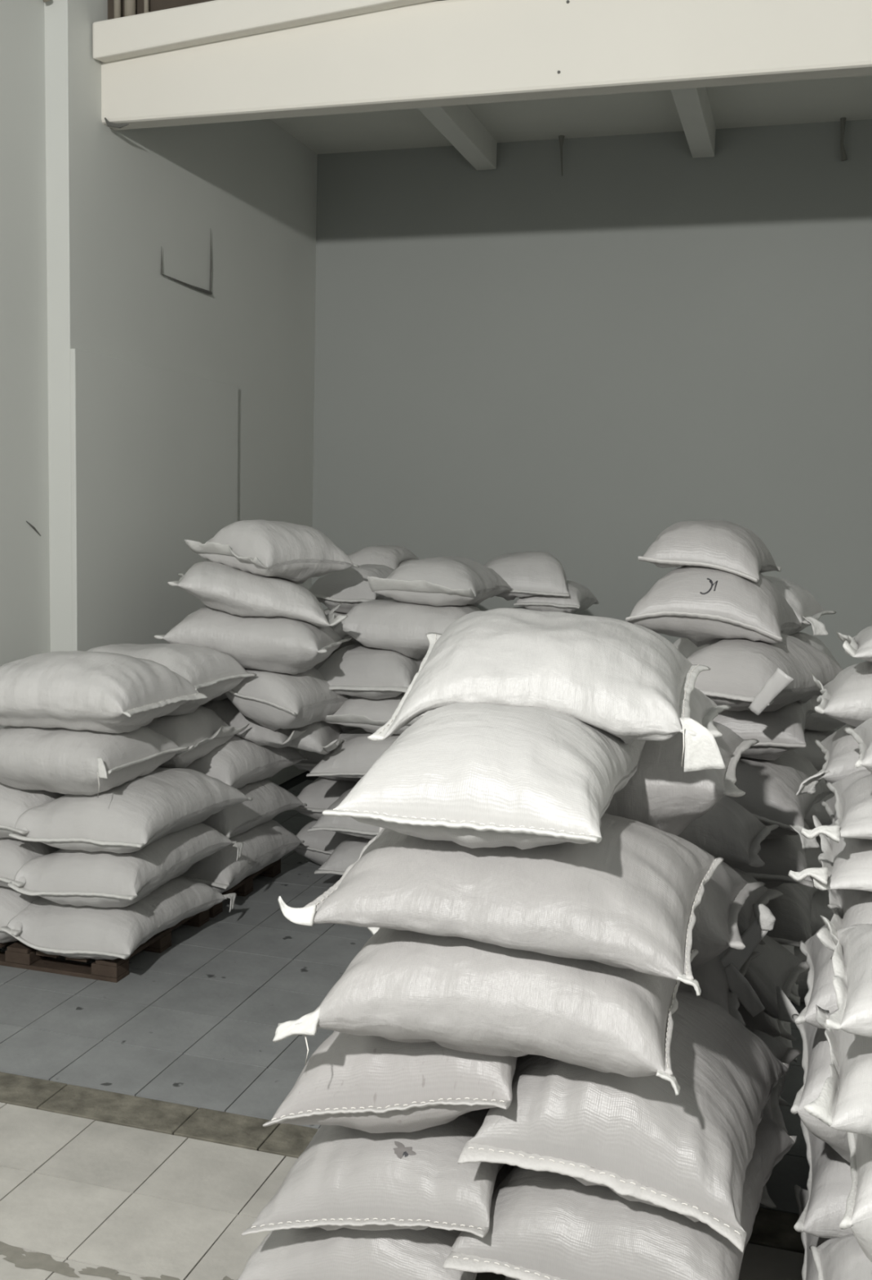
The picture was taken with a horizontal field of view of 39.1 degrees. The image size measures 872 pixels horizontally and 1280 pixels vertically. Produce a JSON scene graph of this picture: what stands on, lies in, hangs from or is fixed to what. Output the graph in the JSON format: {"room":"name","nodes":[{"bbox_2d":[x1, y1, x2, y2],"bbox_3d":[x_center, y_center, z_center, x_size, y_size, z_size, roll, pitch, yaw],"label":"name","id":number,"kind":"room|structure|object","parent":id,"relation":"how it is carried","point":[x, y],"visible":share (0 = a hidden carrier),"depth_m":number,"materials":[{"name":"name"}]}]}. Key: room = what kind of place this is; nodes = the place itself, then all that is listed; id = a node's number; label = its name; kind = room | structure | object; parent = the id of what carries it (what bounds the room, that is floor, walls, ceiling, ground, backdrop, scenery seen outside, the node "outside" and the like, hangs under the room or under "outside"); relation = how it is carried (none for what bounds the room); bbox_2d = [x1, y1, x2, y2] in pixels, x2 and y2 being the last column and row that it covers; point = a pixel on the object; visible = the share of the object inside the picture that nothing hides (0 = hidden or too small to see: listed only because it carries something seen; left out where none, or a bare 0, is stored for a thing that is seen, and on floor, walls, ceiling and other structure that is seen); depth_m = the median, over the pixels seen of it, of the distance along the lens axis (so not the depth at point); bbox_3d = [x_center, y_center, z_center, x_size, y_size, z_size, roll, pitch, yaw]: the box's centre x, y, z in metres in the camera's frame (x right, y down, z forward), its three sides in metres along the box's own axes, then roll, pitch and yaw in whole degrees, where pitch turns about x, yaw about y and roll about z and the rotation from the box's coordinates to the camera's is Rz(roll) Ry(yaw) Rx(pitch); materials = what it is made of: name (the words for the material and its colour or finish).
{"room":"warehouse","nodes":[
{"label":"warehouse","id":0,"kind":"room"},
{"bbox_2d":[0,0,50,728],"bbox_3d":[-3.407,-0.863,1.373,0.203,5.200,9.810,3,6,17],"label":"wall","id":1,"kind":"structure","parent":0,"point":[24,537],"depth_m":5.81,"materials":[{"name":"paint"}]},
{"bbox_2d":[44,0,317,785],"bbox_3d":[-1.444,-1.481,7.590,0.350,5.200,3.294,3,6,17],"label":"wall","id":2,"kind":"structure","parent":0,"point":[181,260],"depth_m":6.79,"materials":[{"name":"paint"}]},
{"bbox_2d":[0,770,809,1279],"bbox_3d":[-0.160,1.777,2.430,6.100,0.124,13.200,3,6,17],"label":"floor","id":3,"kind":"structure","parent":0,"point":[135,1143],"depth_m":4.06,"materials":[{"name":"grey tile"}]},
{"bbox_2d":[0,909,208,982],"bbox_3d":[-1.647,1.302,5.574,0.950,0.086,0.820,3,6,17],"label":"pallet","id":4,"kind":"object","parent":3,"relation":"on","point":[18,954],"visible":0.34,"depth_m":5.18,"materials":[{"name":"brown wood"}]},
{"bbox_2d":[0,885,40,943],"bbox_3d":[-1.844,1.119,5.510,0.571,0.282,0.858,3,6,17],"label":"sack","id":5,"kind":"object","parent":4,"relation":"on","point":[12,902],"visible":0.16,"depth_m":5.17,"materials":[{"name":"fabric"}]},
{"bbox_2d":[0,837,60,888],"bbox_3d":[-1.830,0.898,5.484,0.590,0.248,0.851,3,6,17],"label":"sack","id":6,"kind":"object","parent":5,"relation":"on","point":[14,853],"visible":0.2,"depth_m":5.14,"materials":[{"name":"fabric"}]},
{"bbox_2d":[0,782,65,839],"bbox_3d":[-1.815,0.682,5.458,0.608,0.261,0.860,3,6,17],"label":"sack","id":7,"kind":"object","parent":6,"relation":"on","point":[14,802],"visible":0.27,"depth_m":5.13,"materials":[{"name":"fabric"}]},
{"bbox_2d":[0,876,236,959],"bbox_3d":[-1.362,1.178,5.374,0.638,0.263,0.905,3,6,17],"label":"sack","id":8,"kind":"object","parent":4,"relation":"on","point":[51,927],"visible":0.77,"depth_m":5.08,"materials":[{"name":"fabric"}]},
{"bbox_2d":[8,822,243,907],"bbox_3d":[-1.318,0.938,5.348,0.635,0.297,0.927,3,6,17],"label":"sack","id":9,"kind":"object","parent":8,"relation":"on","point":[75,877],"visible":0.74,"depth_m":5.04,"materials":[{"name":"fabric"}]},
{"bbox_2d":[8,767,252,853],"bbox_3d":[-1.287,0.706,5.310,0.630,0.287,0.904,4,7,20],"label":"sack","id":10,"kind":"object","parent":9,"relation":"on","point":[128,817],"visible":0.91,"depth_m":5.01,"materials":[{"name":"fabric"}]},
{"bbox_2d":[0,725,189,797],"bbox_3d":[-1.534,0.476,5.187,0.775,0.323,0.617,4,6,20],"label":"sack","id":11,"kind":"object","parent":10,"relation":"on","point":[64,761],"visible":0.92,"depth_m":4.99,"materials":[{"name":"fabric"}]},
{"bbox_2d":[0,650,208,733],"bbox_3d":[-1.488,0.205,5.146,0.892,0.322,0.626,3,6,17],"label":"sack","id":12,"kind":"object","parent":11,"relation":"on","point":[109,692],"visible":1,"depth_m":4.94,"materials":[{"name":"fabric"}]},
{"bbox_2d":[145,705,248,768],"bbox_3d":[-1.377,0.449,5.781,0.851,0.333,0.575,3,6,17],"label":"sack","id":13,"kind":"object","parent":10,"relation":"on","point":[202,731],"visible":0.32,"depth_m":5.61,"materials":[{"name":"fabric"}]},
{"bbox_2d":[86,643,256,715],"bbox_3d":[-1.345,0.168,5.692,0.888,0.318,0.523,4,7,22],"label":"sack","id":14,"kind":"object","parent":13,"relation":"on","point":[213,673],"visible":0.43,"depth_m":5.54,"materials":[{"name":"fabric"}]},
{"bbox_2d":[208,858,280,917],"bbox_3d":[-1.336,1.226,6.359,0.810,0.086,0.790,3,6,17],"label":"pallet","id":15,"kind":"object","parent":3,"relation":"on","point":[245,886],"visible":0.13,"depth_m":6.22,"materials":[{"name":"brown wood"}]},
{"bbox_2d":[178,819,304,893],"bbox_3d":[-1.091,1.064,6.200,0.541,0.328,0.877,3,6,19],"label":"sack","id":16,"kind":"object","parent":15,"relation":"on","point":[264,844],"visible":0.38,"depth_m":5.99,"materials":[{"name":"fabric"}]},
{"bbox_2d":[200,778,306,838],"bbox_3d":[-1.074,0.809,6.159,0.542,0.262,0.827,4,7,21],"label":"sack","id":17,"kind":"object","parent":16,"relation":"on","point":[269,799],"visible":0.44,"depth_m":6.05,"materials":[{"name":"fabric"}]},
{"bbox_2d":[185,734,308,788],"bbox_3d":[-1.068,0.582,6.134,0.541,0.286,0.840,4,7,21],"label":"sack","id":18,"kind":"object","parent":17,"relation":"on","point":[237,762],"visible":0.45,"depth_m":5.92,"materials":[{"name":"fabric"}]},
{"bbox_2d":[201,697,306,747],"bbox_3d":[-1.038,0.387,6.282,0.984,0.277,0.553,4,6,20],"label":"sack","id":19,"kind":"object","parent":18,"relation":"on","point":[261,735],"visible":0.22,"depth_m":5.99,"materials":[{"name":"fabric"}]},
{"bbox_2d":[288,720,346,755],"bbox_3d":[-0.684,0.450,6.262,0.511,0.264,0.500,2,6,10],"label":"sack","id":20,"kind":"object","parent":18,"relation":"on","point":[322,737],"visible":0.38,"depth_m":6.05,"materials":[{"name":"fabric"}]},
{"bbox_2d":[225,667,349,730],"bbox_3d":[-0.731,0.263,6.021,0.425,0.332,0.637,4,7,22],"label":"sack","id":21,"kind":"object","parent":20,"relation":"on","point":[275,700],"visible":0.8,"depth_m":5.81,"materials":[{"name":"fabric"}]},
{"bbox_2d":[154,605,352,674],"bbox_3d":[-0.867,-0.007,5.930,0.834,0.316,0.502,2,6,9],"label":"sack","id":22,"kind":"object","parent":21,"relation":"on","point":[279,644],"visible":0.88,"depth_m":5.74,"materials":[{"name":"fabric"}]},
{"bbox_2d":[167,561,347,627],"bbox_3d":[-0.843,-0.220,5.889,0.820,0.295,0.500,1,6,-7],"label":"sack","id":23,"kind":"object","parent":22,"relation":"on","point":[218,586],"visible":1,"depth_m":5.70,"materials":[{"name":"fabric"}]},
{"bbox_2d":[184,519,359,583],"bbox_3d":[-0.800,-0.432,6.043,0.508,0.318,0.695,6,8,40],"label":"sack","id":24,"kind":"object","parent":23,"relation":"on","point":[296,553],"visible":0.95,"depth_m":5.89,"materials":[{"name":"fabric"}]},
{"bbox_2d":[293,818,352,865],"bbox_3d":[-0.450,1.085,6.937,0.540,0.290,0.793,3,6,17],"label":"sack","id":25,"kind":"object","parent":3,"relation":"on","point":[318,846],"visible":0.12,"depth_m":6.66,"materials":[{"name":"fabric"}]},
{"bbox_2d":[287,777,357,819],"bbox_3d":[-0.445,0.840,6.911,0.540,0.259,0.785,3,6,17],"label":"sack","id":26,"kind":"object","parent":25,"relation":"on","point":[320,794],"visible":0.3,"depth_m":6.65,"materials":[{"name":"fabric"}]},
{"bbox_2d":[293,749,360,782],"bbox_3d":[-0.439,0.611,6.886,0.542,0.271,0.782,3,6,17],"label":"sack","id":27,"kind":"object","parent":26,"relation":"on","point":[314,758],"visible":0.13,"depth_m":6.62,"materials":[{"name":"fabric"}]},
{"bbox_2d":[337,695,360,732],"bbox_3d":[-0.433,0.381,6.862,0.540,0.274,0.793,3,6,17],"label":"sack","id":28,"kind":"object","parent":27,"relation":"on","point":[344,728],"visible":0.03,"depth_m":6.52,"materials":[{"name":"fabric"}]},
{"bbox_2d":[313,650,346,695],"bbox_3d":[-0.430,0.156,6.838,0.545,0.274,0.785,3,6,17],"label":"sack","id":29,"kind":"object","parent":28,"relation":"on","point":[318,665],"visible":0.02,"depth_m":6.57,"materials":[{"name":"fabric"}]},
{"bbox_2d":[324,608,359,651],"bbox_3d":[-0.422,-0.070,6.813,0.541,0.252,0.783,3,6,17],"label":"sack","id":30,"kind":"object","parent":29,"relation":"on","point":[326,611],"visible":0.02,"depth_m":6.52,"materials":[{"name":"fabric"}]},
{"bbox_2d":[308,564,394,613],"bbox_3d":[-0.396,-0.282,6.682,0.403,0.251,0.638,4,7,22],"label":"sack","id":31,"kind":"object","parent":30,"relation":"on","point":[350,587],"visible":0.58,"depth_m":6.47,"materials":[{"name":"fabric"}]},
{"bbox_2d":[314,835,371,875],"bbox_3d":[-0.217,1.109,6.501,0.601,0.236,0.782,3,6,17],"label":"sack","id":32,"kind":"object","parent":3,"relation":"on","point":[348,852],"visible":0.2,"depth_m":6.25,"materials":[{"name":"fabric"}]},
{"bbox_2d":[306,787,379,839],"bbox_3d":[-0.203,0.865,6.420,0.690,0.282,0.790,3,6,17],"label":"sack","id":33,"kind":"object","parent":32,"relation":"on","point":[346,825],"visible":0.26,"depth_m":6.15,"materials":[{"name":"fabric"}]},
{"bbox_2d":[306,728,400,778],"bbox_3d":[-0.203,0.582,6.392,0.690,0.293,0.785,3,6,17],"label":"sack","id":34,"kind":"object","parent":33,"relation":"on","point":[353,757],"visible":0.39,"depth_m":6.13,"materials":[{"name":"fabric"}]},
{"bbox_2d":[322,692,421,733],"bbox_3d":[-0.173,0.341,6.362,0.619,0.242,0.810,3,6,17],"label":"sack","id":35,"kind":"object","parent":34,"relation":"on","point":[370,715],"visible":0.37,"depth_m":6.09,"materials":[{"name":"fabric"}]},
{"bbox_2d":[317,642,423,699],"bbox_3d":[-0.279,0.128,6.338,0.596,0.278,0.799,3,6,17],"label":"sack","id":36,"kind":"object","parent":35,"relation":"on","point":[357,669],"visible":0.6,"depth_m":6.05,"materials":[{"name":"fabric"}]},
{"bbox_2d":[333,599,480,659],"bbox_3d":[-0.125,-0.053,6.199,0.901,0.289,0.596,3,6,17],"label":"sack","id":37,"kind":"object","parent":36,"relation":"on","point":[401,627],"visible":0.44,"depth_m":6.02,"materials":[{"name":"fabric"}]},
{"bbox_2d":[367,555,512,606],"bbox_3d":[0.038,-0.288,6.257,0.558,0.274,0.805,3,6,17],"label":"sack","id":38,"kind":"object","parent":37,"relation":"on","point":[444,580],"visible":1,"depth_m":6.02,"materials":[{"name":"fabric"}]},
{"bbox_2d":[238,1164,514,1279],"bbox_3d":[-0.087,1.461,3.190,0.597,0.354,0.884,3,6,17],"label":"sack","id":39,"kind":"object","parent":3,"relation":"on","point":[318,1253],"visible":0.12,"depth_m":2.85,"materials":[{"name":"fabric"}]},
{"bbox_2d":[241,1057,517,1237],"bbox_3d":[-0.028,1.214,3.126,0.608,0.289,0.909,3,6,17],"label":"sack","id":40,"kind":"object","parent":39,"relation":"on","point":[344,1177],"visible":0.41,"depth_m":2.80,"materials":[{"name":"fabric"}]},
{"bbox_2d":[262,1031,516,1133],"bbox_3d":[0.008,0.956,3.079,0.559,0.348,0.890,3,6,17],"label":"sack","id":41,"kind":"object","parent":40,"relation":"on","point":[371,1084],"visible":0.47,"depth_m":2.73,"materials":[{"name":"fabric"}]},
{"bbox_2d":[272,927,698,1095],"bbox_3d":[0.153,0.736,2.766,0.874,0.338,0.626,3,6,17],"label":"sack","id":42,"kind":"object","parent":41,"relation":"on","point":[458,993],"visible":0.62,"depth_m":2.55,"materials":[{"name":"fabric"}]},
{"bbox_2d":[277,813,723,995],"bbox_3d":[0.172,0.509,2.762,0.892,0.263,0.610,3,6,17],"label":"sack","id":43,"kind":"object","parent":42,"relation":"on","point":[629,899],"visible":0.77,"depth_m":2.57,"materials":[{"name":"fabric"}]},
{"bbox_2d":[322,702,645,849],"bbox_3d":[0.180,0.278,2.881,0.611,0.290,0.907,3,6,17],"label":"sack","id":44,"kind":"object","parent":43,"relation":"on","point":[471,775],"visible":0.78,"depth_m":2.58,"materials":[{"name":"fabric"}]},
{"bbox_2d":[367,608,725,772],"bbox_3d":[0.301,0.090,3.030,0.823,0.311,0.594,3,6,13],"label":"sack","id":45,"kind":"object","parent":44,"relation":"on","point":[625,680],"visible":0.98,"depth_m":2.84,"materials":[{"name":"fabric"}]},
{"bbox_2d":[504,1276,516,1279],"bbox_3d":[0.469,1.525,3.054,0.563,0.282,0.829,3,6,17],"label":"sack","id":46,"kind":"object","parent":3,"relation":"on","point":[506,1277],"visible":0.02,"depth_m":2.87,"materials":[{"name":"fabric"}]},
{"bbox_2d":[442,1114,796,1279],"bbox_3d":[0.477,1.287,2.924,0.622,0.334,0.889,4,7,24],"label":"sack","id":47,"kind":"object","parent":46,"relation":"on","point":[544,1225],"visible":0.53,"depth_m":2.63,"materials":[{"name":"fabric"}]},
{"bbox_2d":[457,988,789,1253],"bbox_3d":[0.490,1.011,2.911,0.600,0.324,0.898,4,7,21],"label":"sack","id":48,"kind":"object","parent":47,"relation":"on","point":[688,1153],"visible":0.68,"depth_m":2.61,"materials":[{"name":"fabric"}]},
{"bbox_2d":[690,848,764,972],"bbox_3d":[0.385,0.685,3.321,0.957,0.385,0.581,3,6,17],"label":"sack","id":49,"kind":"object","parent":48,"relation":"on","point":[715,928],"visible":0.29,"depth_m":3.02,"materials":[{"name":"fabric"}]},
{"bbox_2d":[604,717,759,835],"bbox_3d":[0.383,0.360,3.305,0.928,0.322,0.551,3,6,17],"label":"sack","id":50,"kind":"object","parent":49,"relation":"on","point":[660,794],"visible":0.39,"depth_m":3.02,"materials":[{"name":"fabric"}]},
{"bbox_2d":[760,1183,776,1208],"bbox_3d":[0.487,1.452,3.750,1.086,0.279,0.550,3,6,17],"label":"sack","id":51,"kind":"object","parent":3,"relation":"on","point":[766,1200],"visible":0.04,"depth_m":3.35,"materials":[{"name":"fabric"}]},
{"bbox_2d":[745,1025,801,1133],"bbox_3d":[0.519,1.225,3.665,1.066,0.276,0.550,4,6,20],"label":"sack","id":52,"kind":"object","parent":51,"relation":"on","point":[786,1055],"visible":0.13,"depth_m":3.62,"materials":[{"name":"fabric"}]},
{"bbox_2d":[677,946,760,1026],"bbox_3d":[0.446,0.947,3.618,0.969,0.339,0.572,3,6,17],"label":"sack","id":53,"kind":"object","parent":52,"relation":"on","point":[711,977],"visible":0.09,"depth_m":3.33,"materials":[{"name":"fabric"}]},
{"bbox_2d":[778,1096,787,1106],"bbox_3d":[0.680,1.406,4.269,1.055,0.271,0.500,3,6,17],"label":"sack","id":54,"kind":"object","parent":3,"relation":"on","point":[781,1102],"visible":0.02,"depth_m":3.89,"materials":[{"name":"fabric"}]},
{"bbox_2d":[737,1005,795,1040],"bbox_3d":[0.685,1.166,4.223,1.067,0.270,0.500,3,6,17],"label":"sack","id":55,"kind":"object","parent":54,"relation":"on","point":[762,1022],"visible":0.08,"depth_m":3.88,"materials":[{"name":"fabric"}]},
{"bbox_2d":[738,934,808,1022],"bbox_3d":[0.687,1.004,4.038,1.093,0.273,0.534,4,7,23],"label":"sack","id":56,"kind":"object","parent":55,"relation":"on","point":[772,974],"visible":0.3,"depth_m":3.80,"materials":[{"name":"fabric"}]},
{"bbox_2d":[720,867,782,1017],"bbox_3d":[0.565,0.798,3.835,0.993,0.389,0.616,4,7,20],"label":"sack","id":57,"kind":"object","parent":56,"relation":"on","point":[755,919],"visible":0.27,"depth_m":3.44,"materials":[{"name":"fabric"}]},
{"bbox_2d":[677,795,778,868],"bbox_3d":[0.566,0.528,3.844,0.947,0.283,0.500,4,6,20],"label":"sack","id":58,"kind":"object","parent":57,"relation":"on","point":[728,831],"visible":0.24,"depth_m":3.56,"materials":[{"name":"fabric"}]},
{"bbox_2d":[773,984,798,1062],"bbox_3d":[1.061,1.366,4.590,0.560,0.300,0.734,3,6,17],"label":"sack","id":59,"kind":"object","parent":3,"relation":"on","point":[788,1042],"visible":0.03,"depth_m":4.24,"materials":[{"name":"fabric"}]},
{"bbox_2d":[781,944,799,1006],"bbox_3d":[1.067,1.127,4.565,0.560,0.256,0.740,3,6,17],"label":"sack","id":60,"kind":"object","parent":59,"relation":"on","point":[793,996],"visible":0.03,"depth_m":4.19,"materials":[{"name":"fabric"}]},
{"bbox_2d":[764,876,820,946],"bbox_3d":[1.099,0.923,4.524,0.624,0.257,0.761,3,6,17],"label":"sack","id":61,"kind":"object","parent":60,"relation":"on","point":[791,911],"visible":0.22,"depth_m":4.21,"materials":[{"name":"fabric"}]},
{"bbox_2d":[738,821,813,888],"bbox_3d":[1.072,0.708,4.469,0.582,0.254,0.726,3,6,17],"label":"sack","id":62,"kind":"object","parent":61,"relation":"on","point":[784,854],"visible":0.24,"depth_m":4.14,"materials":[{"name":"fabric"}]},
{"bbox_2d":[727,749,833,848],"bbox_3d":[1.145,0.508,4.340,0.517,0.288,0.763,4,7,25],"label":"sack","id":63,"kind":"object","parent":62,"relation":"on","point":[770,787],"visible":0.42,"depth_m":4.08,"materials":[{"name":"fabric"}]},
{"bbox_2d":[712,699,815,760],"bbox_3d":[1.115,0.261,4.370,0.425,0.262,0.739,4,6,19],"label":"sack","id":64,"kind":"object","parent":63,"relation":"on","point":[781,731],"visible":0.48,"depth_m":4.07,"materials":[{"name":"fabric"}]},
{"bbox_2d":[686,633,842,715],"bbox_3d":[1.134,0.102,4.165,0.480,0.258,0.731,7,8,40],"label":"sack","id":65,"kind":"object","parent":64,"relation":"on","point":[757,677],"visible":0.8,"depth_m":3.98,"materials":[{"name":"fabric"}]},
{"bbox_2d":[625,565,800,647],"bbox_3d":[1.008,-0.126,4.373,0.513,0.310,0.728,4,7,21],"label":"sack","id":66,"kind":"object","parent":65,"relation":"on","point":[701,605],"visible":0.93,"depth_m":4.11,"materials":[{"name":"fabric"}]},
{"bbox_2d":[637,520,781,582],"bbox_3d":[0.995,-0.329,4.409,0.406,0.204,0.638,4,7,22],"label":"sack","id":67,"kind":"object","parent":66,"relation":"on","point":[727,546],"visible":0.98,"depth_m":4.20,"materials":[{"name":"fabric"}]},
{"bbox_2d":[793,1184,830,1279],"bbox_3d":[1.322,1.555,2.960,0.893,0.283,0.551,3,6,17],"label":"sack","id":68,"kind":"object","parent":3,"relation":"on","point":[809,1272],"visible":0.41,"depth_m":3.07,"materials":[{"name":"fabric"}]},
{"bbox_2d":[793,1118,853,1238],"bbox_3d":[1.329,1.314,2.935,0.903,0.248,0.554,3,6,17],"label":"sack","id":69,"kind":"object","parent":68,"relation":"on","point":[828,1184],"visible":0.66,"depth_m":2.84,"materials":[{"name":"fabric"}]},
{"bbox_2d":[790,1013,849,1162],"bbox_3d":[1.268,1.031,2.846,0.861,0.374,0.520,3,6,17],"label":"sack","id":70,"kind":"object","parent":69,"relation":"on","point":[815,1060],"visible":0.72,"depth_m":2.76,"materials":[{"name":"fabric"}]},
{"bbox_2d":[794,924,837,1028],"bbox_3d":[1.285,0.781,2.848,0.860,0.248,0.521,3,6,17],"label":"sack","id":71,"kind":"object","parent":70,"relation":"on","point":[821,993],"visible":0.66,"depth_m":2.80,"materials":[{"name":"fabric"}]},
{"bbox_2d":[816,888,871,951],"bbox_3d":[1.333,0.631,2.818,0.888,0.177,0.520,3,6,17],"label":"sack","id":72,"kind":"object","parent":71,"relation":"on","point":[848,907],"visible":0.54,"depth_m":2.80,"materials":[{"name":"fabric"}]},
{"bbox_2d":[787,814,871,891],"bbox_3d":[1.293,0.510,2.837,0.916,0.140,0.543,3,6,17],"label":"sack","id":73,"kind":"object","parent":72,"relation":"on","point":[846,864],"visible":0.8,"depth_m":2.75,"materials":[{"name":"fabric"}]},
{"bbox_2d":[800,768,871,843],"bbox_3d":[1.323,0.395,2.838,0.918,0.137,0.543,3,6,17],"label":"sack","id":74,"kind":"object","parent":73,"relation":"on","point":[853,793],"visible":0.99,"depth_m":2.79,"materials":[{"name":"fabric"}]},
{"bbox_3d":[1.526,1.497,3.530,0.846,0.286,0.523,3,6,17],"label":"sack","id":75,"kind":"object","parent":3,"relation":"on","visible":0},
{"bbox_3d":[1.531,1.251,3.501,0.843,0.271,0.523,3,6,17],"label":"sack","id":76,"kind":"object","parent":75,"relation":"on","visible":0},
{"bbox_3d":[1.538,1.015,3.479,0.845,0.266,0.524,3,6,17],"label":"sack","id":77,"kind":"object","parent":76,"relation":"on","visible":0},
{"bbox_3d":[1.544,0.779,3.453,0.844,0.268,0.523,3,6,17],"label":"sack","id":78,"kind":"object","parent":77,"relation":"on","visible":0},
{"bbox_2d":[820,795,837,823],"bbox_3d":[1.522,0.539,3.433,0.853,0.265,0.522,3,6,17],"label":"sack","id":79,"kind":"object","parent":78,"relation":"on","point":[829,804],"visible":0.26,"depth_m":3.68,"materials":[{"name":"fabric"}]},
{"bbox_2d":[795,724,866,795],"bbox_3d":[1.477,0.335,3.417,0.915,0.206,0.553,3,6,17],"label":"sack","id":80,"kind":"object","parent":79,"relation":"on","point":[841,750],"visible":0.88,"depth_m":3.31,"materials":[{"name":"fabric"}]},
{"bbox_2d":[811,661,871,727],"bbox_3d":[1.494,0.160,3.404,0.868,0.197,0.529,3,6,17],"label":"sack","id":81,"kind":"object","parent":80,"relation":"on","point":[846,698],"visible":0.99,"depth_m":3.30,"materials":[{"name":"fabric"}]},
{"bbox_3d":[1.161,1.612,2.378,0.874,0.286,0.503,3,6,17],"label":"sack","id":82,"kind":"object","parent":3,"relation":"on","visible":0},
{"bbox_2d":[808,1234,871,1279],"bbox_3d":[1.168,1.366,2.354,0.866,0.266,0.505,3,6,17],"label":"sack","id":83,"kind":"object","parent":82,"relation":"on","point":[842,1258],"visible":0.94,"depth_m":2.56,"materials":[{"name":"fabric"}]},
{"bbox_2d":[839,1132,871,1262],"bbox_3d":[1.188,1.099,2.350,0.810,0.346,0.524,3,6,17],"label":"sack","id":84,"kind":"object","parent":83,"relation":"on","point":[857,1216],"visible":0.67,"depth_m":2.26,"materials":[{"name":"fabric"}]},
{"bbox_2d":[804,1004,871,1137],"bbox_3d":[1.135,0.840,2.321,0.843,0.212,0.521,3,6,17],"label":"sack","id":85,"kind":"object","parent":84,"relation":"on","point":[843,1103],"visible":0.89,"depth_m":2.23,"materials":[{"name":"fabric"}]},
{"bbox_2d":[819,915,871,1036],"bbox_3d":[1.163,0.676,2.339,0.826,0.178,0.520,3,6,17],"label":"sack","id":86,"kind":"object","parent":85,"relation":"on","point":[851,957],"visible":1,"depth_m":2.35,"materials":[{"name":"fabric"}]},
{"bbox_3d":[0.489,1.100,6.968,0.521,0.295,0.792,3,6,17],"label":"sack","id":87,"kind":"object","parent":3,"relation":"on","visible":0},
{"bbox_3d":[0.494,0.851,6.942,0.521,0.261,0.779,3,6,17],"label":"sack","id":88,"kind":"object","parent":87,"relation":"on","visible":0},
{"bbox_3d":[0.500,0.624,6.918,0.520,0.259,0.785,3,6,17],"label":"sack","id":89,"kind":"object","parent":88,"relation":"on","visible":0},
{"bbox_3d":[0.505,0.397,6.893,0.520,0.259,0.783,3,6,17],"label":"sack","id":90,"kind":"object","parent":89,"relation":"on","visible":0},
{"bbox_3d":[0.511,0.168,6.869,0.520,0.272,0.790,3,6,17],"label":"sack","id":91,"kind":"object","parent":90,"relation":"on","visible":0},
{"bbox_3d":[0.516,-0.056,6.845,0.520,0.251,0.775,3,6,17],"label":"sack","id":92,"kind":"object","parent":91,"relation":"on","visible":0},
{"bbox_2d":[513,580,598,613],"bbox_3d":[0.675,-0.228,6.806,0.354,0.217,0.640,3,6,17],"label":"sack","id":93,"kind":"object","parent":92,"relation":"on","point":[580,597],"visible":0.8,"depth_m":6.57,"materials":[{"name":"fabric"}]},
{"bbox_2d":[484,551,568,600],"bbox_3d":[0.478,-0.362,6.819,0.522,0.268,0.677,2,6,6],"label":"sack","id":94,"kind":"object","parent":93,"relation":"on","point":[531,573],"visible":0.73,"depth_m":6.56,"materials":[{"name":"fabric"}]},
{"bbox_2d":[93,0,871,130],"bbox_3d":[1.009,-2.822,5.312,5.800,0.848,0.240,3,6,17],"label":"beam","id":95,"kind":"structure","parent":0,"point":[215,61],"depth_m":5.61,"materials":[{"name":"beige paint"}]},
{"bbox_2d":[270,75,871,154],"bbox_3d":[1.451,-3.253,6.715,5.800,0.150,2.750,3,6,17],"label":"ceiling","id":96,"kind":"structure","parent":0,"point":[823,100],"depth_m":7.74,"materials":[{"name":"paint"}]},
{"bbox_2d":[417,104,497,170],"bbox_3d":[-0.042,-3.168,7.087,0.140,0.190,2.680,3,6,17],"label":"ceiling beam","id":97,"kind":"structure","parent":96,"relation":"attached to","point":[458,124],"depth_m":7.72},
{"bbox_2d":[670,87,715,158],"bbox_3d":[1.346,-3.091,6.674,0.140,0.190,2.680,3,6,17],"label":"ceiling beam","id":98,"kind":"structure","parent":96,"relation":"attached to","point":[693,107],"depth_m":7.27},
{"bbox_2d":[311,119,871,729],"bbox_3d":[1.754,-1.473,8.244,6.100,5.200,0.200,3,6,17],"label":"wall","id":99,"kind":"structure","parent":0,"point":[619,348],"depth_m":8.29,"materials":[{"name":"grey paint"}]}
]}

